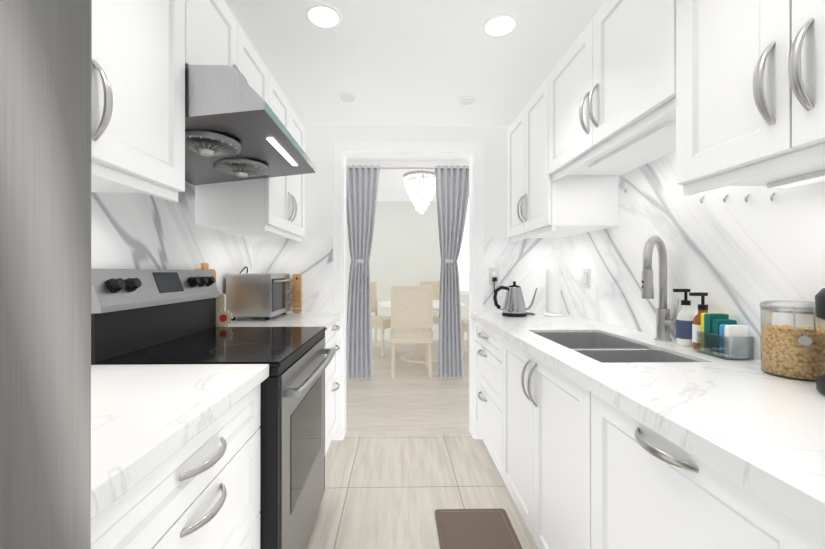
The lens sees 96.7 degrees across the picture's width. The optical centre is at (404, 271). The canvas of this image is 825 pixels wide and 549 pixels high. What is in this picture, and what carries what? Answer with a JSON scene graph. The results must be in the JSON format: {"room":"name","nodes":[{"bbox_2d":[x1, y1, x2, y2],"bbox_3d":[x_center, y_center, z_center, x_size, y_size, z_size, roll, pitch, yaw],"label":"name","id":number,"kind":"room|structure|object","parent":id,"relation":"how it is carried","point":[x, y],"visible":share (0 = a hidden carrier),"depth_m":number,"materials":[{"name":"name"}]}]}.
{"room":"galley kitchen","nodes":[
{"label":"galley kitchen","id":0,"kind":"room"},
{"bbox_2d":[304,126,508,439],"bbox_3d":[0.015,-0.029,2.653,2.427,2.420,0.120,0,0,-1],"label":"wall","id":1,"kind":"structure","parent":0,"point":[319,140],"depth_m":2.59,"materials":[{"name":"white paint"}]},
{"bbox_2d":[252,237,558,312],"bbox_3d":[0.017,0.021,2.589,2.170,0.530,0.007,0,0,-1],"label":"backsplash","id":2,"kind":"structure","parent":1,"relation":"attached to","point":[524,264],"depth_m":2.60,"materials":[{"name":"stone"}]},
{"bbox_2d":[489,268,498,284],"bbox_3d":[0.635,0.033,2.582,0.074,0.120,0.030,0,0,-1],"label":"outlet","id":3,"kind":"object","parent":2,"relation":"attached to","point":[493,274],"visible":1,"depth_m":2.59,"materials":[{"name":"white plastic"}]},
{"bbox_2d":[333,142,482,440],"bbox_3d":[0.028,0.136,2.650,1.059,2.092,0.146,0,0,-1],"label":"door frame","id":4,"kind":"structure","parent":1,"relation":"attached to","point":[397,150],"depth_m":2.59,"materials":[{"name":"white wood"}]},
{"bbox_2d":[346,201,468,339],"bbox_3d":[-0.213,-0.021,6.459,3.990,2.420,0.120,0,0,-1],"label":"wall","id":5,"kind":"structure","parent":0,"point":[405,249],"depth_m":6.40,"materials":[{"name":"white paint"}]},
{"bbox_2d":[346,159,468,200],"bbox_3d":[-0.177,-1.284,4.617,3.990,0.100,3.810,0,0,-1],"label":"ceiling","id":6,"kind":"structure","parent":0,"point":[391,187],"depth_m":4.47,"materials":[{"name":"paint"}]},
{"bbox_2d":[346,165,468,378],"bbox_3d":[-0.017,-0.031,4.053,1.950,2.408,0.212,0,0,-1],"label":"curtain","id":7,"kind":"object","parent":6,"relation":"hanging from","point":[452,188],"visible":0.98,"depth_m":4.05,"materials":[{"name":"grey fabric"}]},
{"bbox_2d":[404,171,435,213],"bbox_3d":[0.218,-0.986,4.713,0.454,0.495,0.456,0,0,-1],"label":"crystal chandelier","id":8,"kind":"object","parent":6,"relation":"hanging from","point":[417,177],"visible":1,"depth_m":4.63,"materials":[{"name":"clear glass"}]},
{"bbox_2d":[224,0,605,126],"bbox_3d":[0.060,-1.083,0.365,2.427,0.100,4.460,0,0,-1],"label":"ceiling","id":9,"kind":"structure","parent":0,"point":[423,63],"depth_m":1.75,"materials":[{"name":"paint"}]},
{"bbox_2d":[305,3,341,28],"bbox_3d":[-0.325,-1.027,1.478,0.144,0.006,0.144,0,0,-1],"label":"recessed light","id":10,"kind":"object","parent":9,"relation":"in","point":[323,16],"visible":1,"depth_m":1.47,"materials":[{"name":"white plastic"}]},
{"bbox_2d":[337,93,356,102],"bbox_3d":[-0.339,-1.026,2.163,0.114,0.006,0.114,0,0,-1],"label":"recessed light","id":11,"kind":"object","parent":9,"relation":"in","point":[346,97],"visible":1,"depth_m":2.16,"materials":[{"name":"white plastic"}]},
{"bbox_2d":[457,96,476,104],"bbox_3d":[0.377,-1.026,2.202,0.114,0.006,0.114,0,0,-1],"label":"recessed light","id":12,"kind":"object","parent":9,"relation":"in","point":[467,100],"visible":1,"depth_m":2.20,"materials":[{"name":"white plastic"}]},
{"bbox_2d":[483,13,517,36],"bbox_3d":[0.401,-1.027,1.532,0.144,0.006,0.144,0,0,-1],"label":"recessed light","id":13,"kind":"object","parent":9,"relation":"in","point":[500,24],"visible":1,"depth_m":1.53,"materials":[{"name":"white plastic"}]},
{"bbox_2d":[306,340,537,548],"bbox_3d":[-0.133,1.211,2.322,3.990,0.060,8.390,0,0,-1],"label":"floor","id":14,"kind":"structure","parent":0,"point":[388,491],"depth_m":2.23,"materials":[{"name":"beige tile"}]},
{"bbox_2d":[0,0,91,548],"bbox_3d":[-0.642,0.286,-0.046,0.760,1.780,0.869,0,0,-1],"label":"refrigerator","id":15,"kind":"object","parent":14,"relation":"on","point":[45,253],"visible":1,"depth_m":0.34,"materials":[{"name":"metal"}]},
{"bbox_2d":[91,383,260,548],"bbox_3d":[-0.719,0.751,0.760,0.640,0.854,0.721,0,0,-1],"label":"base cabinet","id":16,"kind":"object","parent":14,"relation":"on","point":[201,490],"visible":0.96,"depth_m":0.78,"materials":[{"name":"white wood"}]},
{"bbox_2d":[91,364,268,519],"bbox_3d":[-0.720,0.303,0.761,0.623,0.040,0.725,0,0,-1],"label":"countertop","id":17,"kind":"structure","parent":16,"relation":"on","point":[146,420],"depth_m":0.75,"materials":[{"name":"stone"}]},
{"bbox_2d":[91,269,335,548],"bbox_3d":[-0.675,0.585,1.503,0.702,1.188,0.750,0,0,-1],"label":"range","id":18,"kind":"object","parent":14,"relation":"on","point":[149,317],"visible":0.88,"depth_m":1.32,"materials":[{"name":"grey metal"}]},
{"bbox_2d":[325,322,339,455],"bbox_3d":[-0.747,0.754,2.223,0.640,0.854,0.682,0,0,-1],"label":"base cabinet","id":19,"kind":"object","parent":14,"relation":"on","point":[331,386],"visible":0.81,"depth_m":2.35,"materials":[{"name":"white wood"}]},
{"bbox_2d":[216,313,340,328],"bbox_3d":[-0.749,0.306,2.224,0.623,0.040,0.685,0,0,-1],"label":"countertop","id":20,"kind":"structure","parent":19,"relation":"on","point":[327,320],"depth_m":2.15,"materials":[{"name":"stone"}]},
{"bbox_2d":[194,263,215,282],"bbox_3d":[-1.045,0.119,1.922,0.014,0.331,0.210,0,0,-1],"label":"cutting board","id":21,"kind":"object","parent":20,"relation":"on","point":[204,266],"visible":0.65,"depth_m":1.94,"materials":[{"name":"brown wood"}]},
{"bbox_2d":[216,294,232,326],"bbox_3d":[-0.950,0.200,1.906,0.121,0.170,0.028,0,0,-1],"label":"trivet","id":22,"kind":"object","parent":20,"relation":"on","point":[223,317],"visible":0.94,"depth_m":1.90,"materials":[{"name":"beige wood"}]},
{"bbox_2d":[226,266,291,319],"bbox_3d":[-0.893,0.126,2.327,0.299,0.319,0.385,0,0,-1],"label":"toaster oven","id":23,"kind":"object","parent":20,"relation":"on","point":[266,295],"visible":1,"depth_m":2.14,"materials":[{"name":"silver metal"}]},
{"bbox_2d":[292,274,301,312],"bbox_3d":[-0.748,0.151,2.555,0.066,0.270,0.021,0,0,-1],"label":"cutting board","id":24,"kind":"object","parent":20,"relation":"on","point":[296,293],"visible":0.98,"depth_m":2.55,"materials":[{"name":"brown wood"}]},
{"bbox_2d":[370,282,399,355],"bbox_3d":[-0.384,0.673,5.453,0.515,1.032,0.490,0,0,31],"label":"dining chair","id":25,"kind":"object","parent":14,"relation":"on","point":[382,323],"visible":0.54,"depth_m":5.47,"materials":[{"name":"beige paint"}]},
{"bbox_2d":[390,285,432,377],"bbox_3d":[0.078,0.671,4.335,0.490,1.032,0.515,0,0,-1],"label":"dining chair","id":26,"kind":"object","parent":14,"relation":"on","point":[411,313],"visible":1,"depth_m":4.08,"materials":[{"name":"beige fabric"}]},
{"bbox_2d":[378,300,465,362],"bbox_3d":[0.239,0.806,5.056,1.200,0.760,1.200,0,0,-1],"label":"round dining table","id":27,"kind":"object","parent":14,"relation":"on","point":[418,355],"visible":0.4,"depth_m":4.92,"materials":[{"name":"beige paint"}]},
{"bbox_2d":[420,281,439,323],"bbox_3d":[0.474,0.674,5.898,0.490,1.032,0.515,0,0,4],"label":"dining chair","id":28,"kind":"object","parent":14,"relation":"on","point":[435,285],"visible":0.23,"depth_m":6.08,"materials":[{"name":"beige paint"}]},
{"bbox_2d":[461,319,468,362],"bbox_3d":[1.057,0.672,5.022,0.529,1.032,0.503,0,0,-1],"label":"dining chair","id":29,"kind":"object","parent":14,"relation":"on","point":[465,324],"visible":0.15,"depth_m":4.97,"materials":[{"name":"beige paint"}]},
{"bbox_2d":[435,508,522,548],"bbox_3d":[0.329,1.169,1.356,0.347,0.018,0.900,0,0,-1],"label":"floor mat","id":30,"kind":"object","parent":14,"relation":"on","point":[475,528],"visible":0.92,"depth_m":1.65,"materials":[{"name":"brown fabric"}]},
{"bbox_2d":[475,321,501,476],"bbox_3d":[0.790,0.754,2.253,0.647,0.854,0.682,0,0,-1],"label":"base cabinet","id":31,"kind":"object","parent":14,"relation":"on","point":[488,383],"visible":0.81,"depth_m":2.19,"materials":[{"name":"white wood"}]},
{"bbox_2d":[502,337,590,548],"bbox_3d":[0.805,0.752,1.476,0.647,0.854,0.868,0,0,-1],"label":"base cabinet","id":32,"kind":"object","parent":14,"relation":"on","point":[546,443],"visible":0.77,"depth_m":1.36,"materials":[{"name":"white wood"}]},
{"bbox_2d":[591,392,824,548],"bbox_3d":[0.819,0.751,0.754,0.647,0.854,0.573,0,0,-1],"label":"base cabinet","id":33,"kind":"object","parent":14,"relation":"on","point":[651,489],"visible":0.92,"depth_m":0.75,"materials":[{"name":"white wood"}]},
{"bbox_3d":[0.854,0.747,-1.022,0.647,0.854,1.373,0,0,-1],"label":"doors","id":34,"kind":"structure","parent":14,"relation":"on","visible":0},
{"bbox_2d":[471,312,824,535],"bbox_3d":[0.827,0.409,0.442,0.630,0.254,4.309,0,0,-1],"label":"countertop","id":35,"kind":"structure","parent":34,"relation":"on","point":[751,425],"depth_m":0.82,"materials":[{"name":"stone"}]},
{"bbox_2d":[493,281,537,316],"bbox_3d":[0.722,0.168,2.451,0.292,0.235,0.286,0,0,-1],"label":"gooseneck kettle","id":36,"kind":"object","parent":35,"relation":"on","point":[514,304],"visible":0.98,"depth_m":2.34,"materials":[{"name":"silver metal"}]},
{"bbox_2d":[543,263,563,316],"bbox_3d":[0.976,0.115,2.401,0.132,0.341,0.132,0,0,-1],"label":"paper towel holder","id":37,"kind":"object","parent":35,"relation":"on","point":[553,292],"visible":1,"depth_m":2.37,"materials":[{"name":"white paper"}]},
{"bbox_2d":[641,236,678,340],"bbox_3d":[1.015,0.069,1.480,0.187,0.429,0.153,0,0,-1],"label":"pull-down faucet","id":38,"kind":"object","parent":35,"relation":"on","point":[664,322],"visible":0.96,"depth_m":1.50,"materials":[{"name":"silver metal"}]},
{"bbox_2d":[673,289,694,346],"bbox_3d":[1.078,0.175,1.413,0.076,0.218,0.062,0,0,-1],"label":"soap bottle","id":39,"kind":"object","parent":35,"relation":"on","point":[685,316],"visible":0.92,"depth_m":1.40,"materials":[{"name":"white plastic"}]},
{"bbox_2d":[689,292,707,349],"bbox_3d":[1.082,0.179,1.338,0.076,0.208,0.062,0,0,-1],"label":"soap bottle","id":40,"kind":"object","parent":35,"relation":"on","point":[696,321],"visible":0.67,"depth_m":1.33,"materials":[{"name":"brown plastic"}]},
{"bbox_2d":[696,313,753,359],"bbox_3d":[1.076,0.214,1.235,0.085,0.138,0.125,0,0,-1],"label":"sponge caddy","id":41,"kind":"object","parent":35,"relation":"on","point":[722,336],"visible":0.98,"depth_m":1.20,"materials":[{"name":"clear plastic"}]},
{"bbox_2d":[759,300,824,381],"bbox_3d":[1.066,0.181,1.000,0.136,0.202,0.142,0,0,-1],"label":"jar","id":42,"kind":"object","parent":35,"relation":"on","point":[792,352],"visible":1,"depth_m":0.97,"materials":[{"name":"clear glass"}]},
{"bbox_2d":[815,288,824,394],"bbox_3d":[1.041,0.158,0.797,0.212,0.249,0.200,0,0,-1],"label":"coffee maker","id":43,"kind":"object","parent":35,"relation":"on","point":[820,313],"visible":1,"depth_m":0.84,"materials":[{"name":"black plastic"}]},
{"bbox_2d":[457,199,468,294],"bbox_3d":[1.015,-0.365,4.518,0.810,1.300,0.030,0,0,-1],"label":"window","id":44,"kind":"structure","parent":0,"point":[463,263],"depth_m":4.52,"materials":[{"name":"white"}]},
{"bbox_3d":[-1.095,0.072,0.401,0.120,2.210,4.340,0,0,-1],"label":"wall","id":45,"kind":"structure","parent":0,"visible":0},
{"bbox_2d":[91,0,184,201],"bbox_3d":[-0.837,-0.621,0.929,0.410,0.813,0.384,0,0,-1],"label":"upper cabinet","id":46,"kind":"object","parent":45,"relation":"attached to","point":[138,104],"visible":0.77,"depth_m":0.94,"materials":[{"name":"white paint"}]},
{"bbox_2d":[91,181,251,294],"bbox_3d":[-1.051,-0.219,1.477,0.008,1.004,2.190,0,0,-1],"label":"backsplash","id":47,"kind":"structure","parent":45,"relation":"attached to","point":[137,231],"depth_m":1.57,"materials":[{"name":"stone"}]},
{"bbox_2d":[185,0,268,104],"bbox_3d":[-0.848,-0.833,1.487,0.410,0.386,0.727,0,0,-1],"label":"upper cabinet","id":48,"kind":"object","parent":45,"relation":"attached to","point":[215,34],"visible":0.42,"depth_m":1.36,"materials":[{"name":"white paint"}]},
{"bbox_2d":[185,65,315,184],"bbox_3d":[-0.745,-0.533,1.492,0.614,0.212,0.722,0,0,-1],"label":"range hood","id":49,"kind":"object","parent":48,"relation":"attached to","point":[236,129],"visible":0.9,"depth_m":1.28,"materials":[{"name":"metal"}]},
{"bbox_2d":[195,72,304,241],"bbox_3d":[-0.862,-0.618,2.213,0.410,0.813,0.722,0,0,-1],"label":"upper cabinet","id":50,"kind":"object","parent":45,"relation":"attached to","point":[272,207],"visible":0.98,"depth_m":1.90,"materials":[{"name":"white paint"}]},
{"bbox_3d":[1.212,0.072,0.446,0.120,2.210,4.340,0,0,-1],"label":"wall","id":51,"kind":"structure","parent":0,"visible":0},
{"bbox_2d":[507,77,618,241],"bbox_3d":[0.908,-0.618,2.257,0.410,0.813,0.702,0,0,-1],"label":"upper cabinet","id":52,"kind":"object","parent":51,"relation":"attached to","point":[541,204],"visible":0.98,"depth_m":2.02,"materials":[{"name":"white paint"}]},
{"bbox_2d":[548,0,675,180],"bbox_3d":[0.924,-0.748,1.471,0.410,0.555,0.867,0,0,-1],"label":"upper cabinet","id":53,"kind":"object","parent":51,"relation":"attached to","point":[612,82],"visible":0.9,"depth_m":1.37,"materials":[{"name":"white paint"}]},
{"bbox_2d":[589,121,675,167],"bbox_3d":[0.942,-0.494,1.472,0.140,0.013,0.500,0,0,-1],"label":"under-cabinet light","id":54,"kind":"object","parent":53,"relation":"attached to","point":[659,137],"depth_m":1.44,"materials":[{"name":"white plastic"}]},
{"bbox_2d":[559,151,824,360],"bbox_3d":[1.147,-0.221,0.450,0.008,1.004,4.330,0,0,-1],"label":"backsplash","id":55,"kind":"structure","parent":51,"relation":"attached to","point":[736,257],"depth_m":1.39,"materials":[{"name":"stone"}]},
{"bbox_2d":[583,269,589,288],"bbox_3d":[1.104,0.041,2.224,0.010,0.120,0.076,0,0,-1],"label":"light switch","id":56,"kind":"object","parent":55,"relation":"attached to","point":[586,278],"visible":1,"depth_m":2.21,"materials":[{"name":"white plastic"}]},
{"bbox_2d":[770,191,775,200],"bbox_3d":[1.121,-0.230,1.114,0.028,0.032,0.010,0,0,-34],"label":"hook","id":57,"kind":"object","parent":55,"relation":"attached to","point":[774,192],"depth_m":1.12,"materials":[{"name":"white metal"}]},
{"bbox_2d":[676,0,824,195],"bbox_3d":[0.938,-0.621,0.734,0.410,0.813,0.604,0,0,-1],"label":"upper cabinet","id":58,"kind":"object","parent":51,"relation":"attached to","point":[750,92],"visible":1,"depth_m":0.83,"materials":[{"name":"white paint"}]},
{"bbox_2d":[767,170,824,187],"bbox_3d":[1.020,-0.234,0.818,0.050,0.015,0.370,0,0,-1],"label":"under-cabinet light","id":59,"kind":"object","parent":58,"relation":"attached to","point":[817,176],"depth_m":0.93,"materials":[{"name":"white plastic"}]}
]}

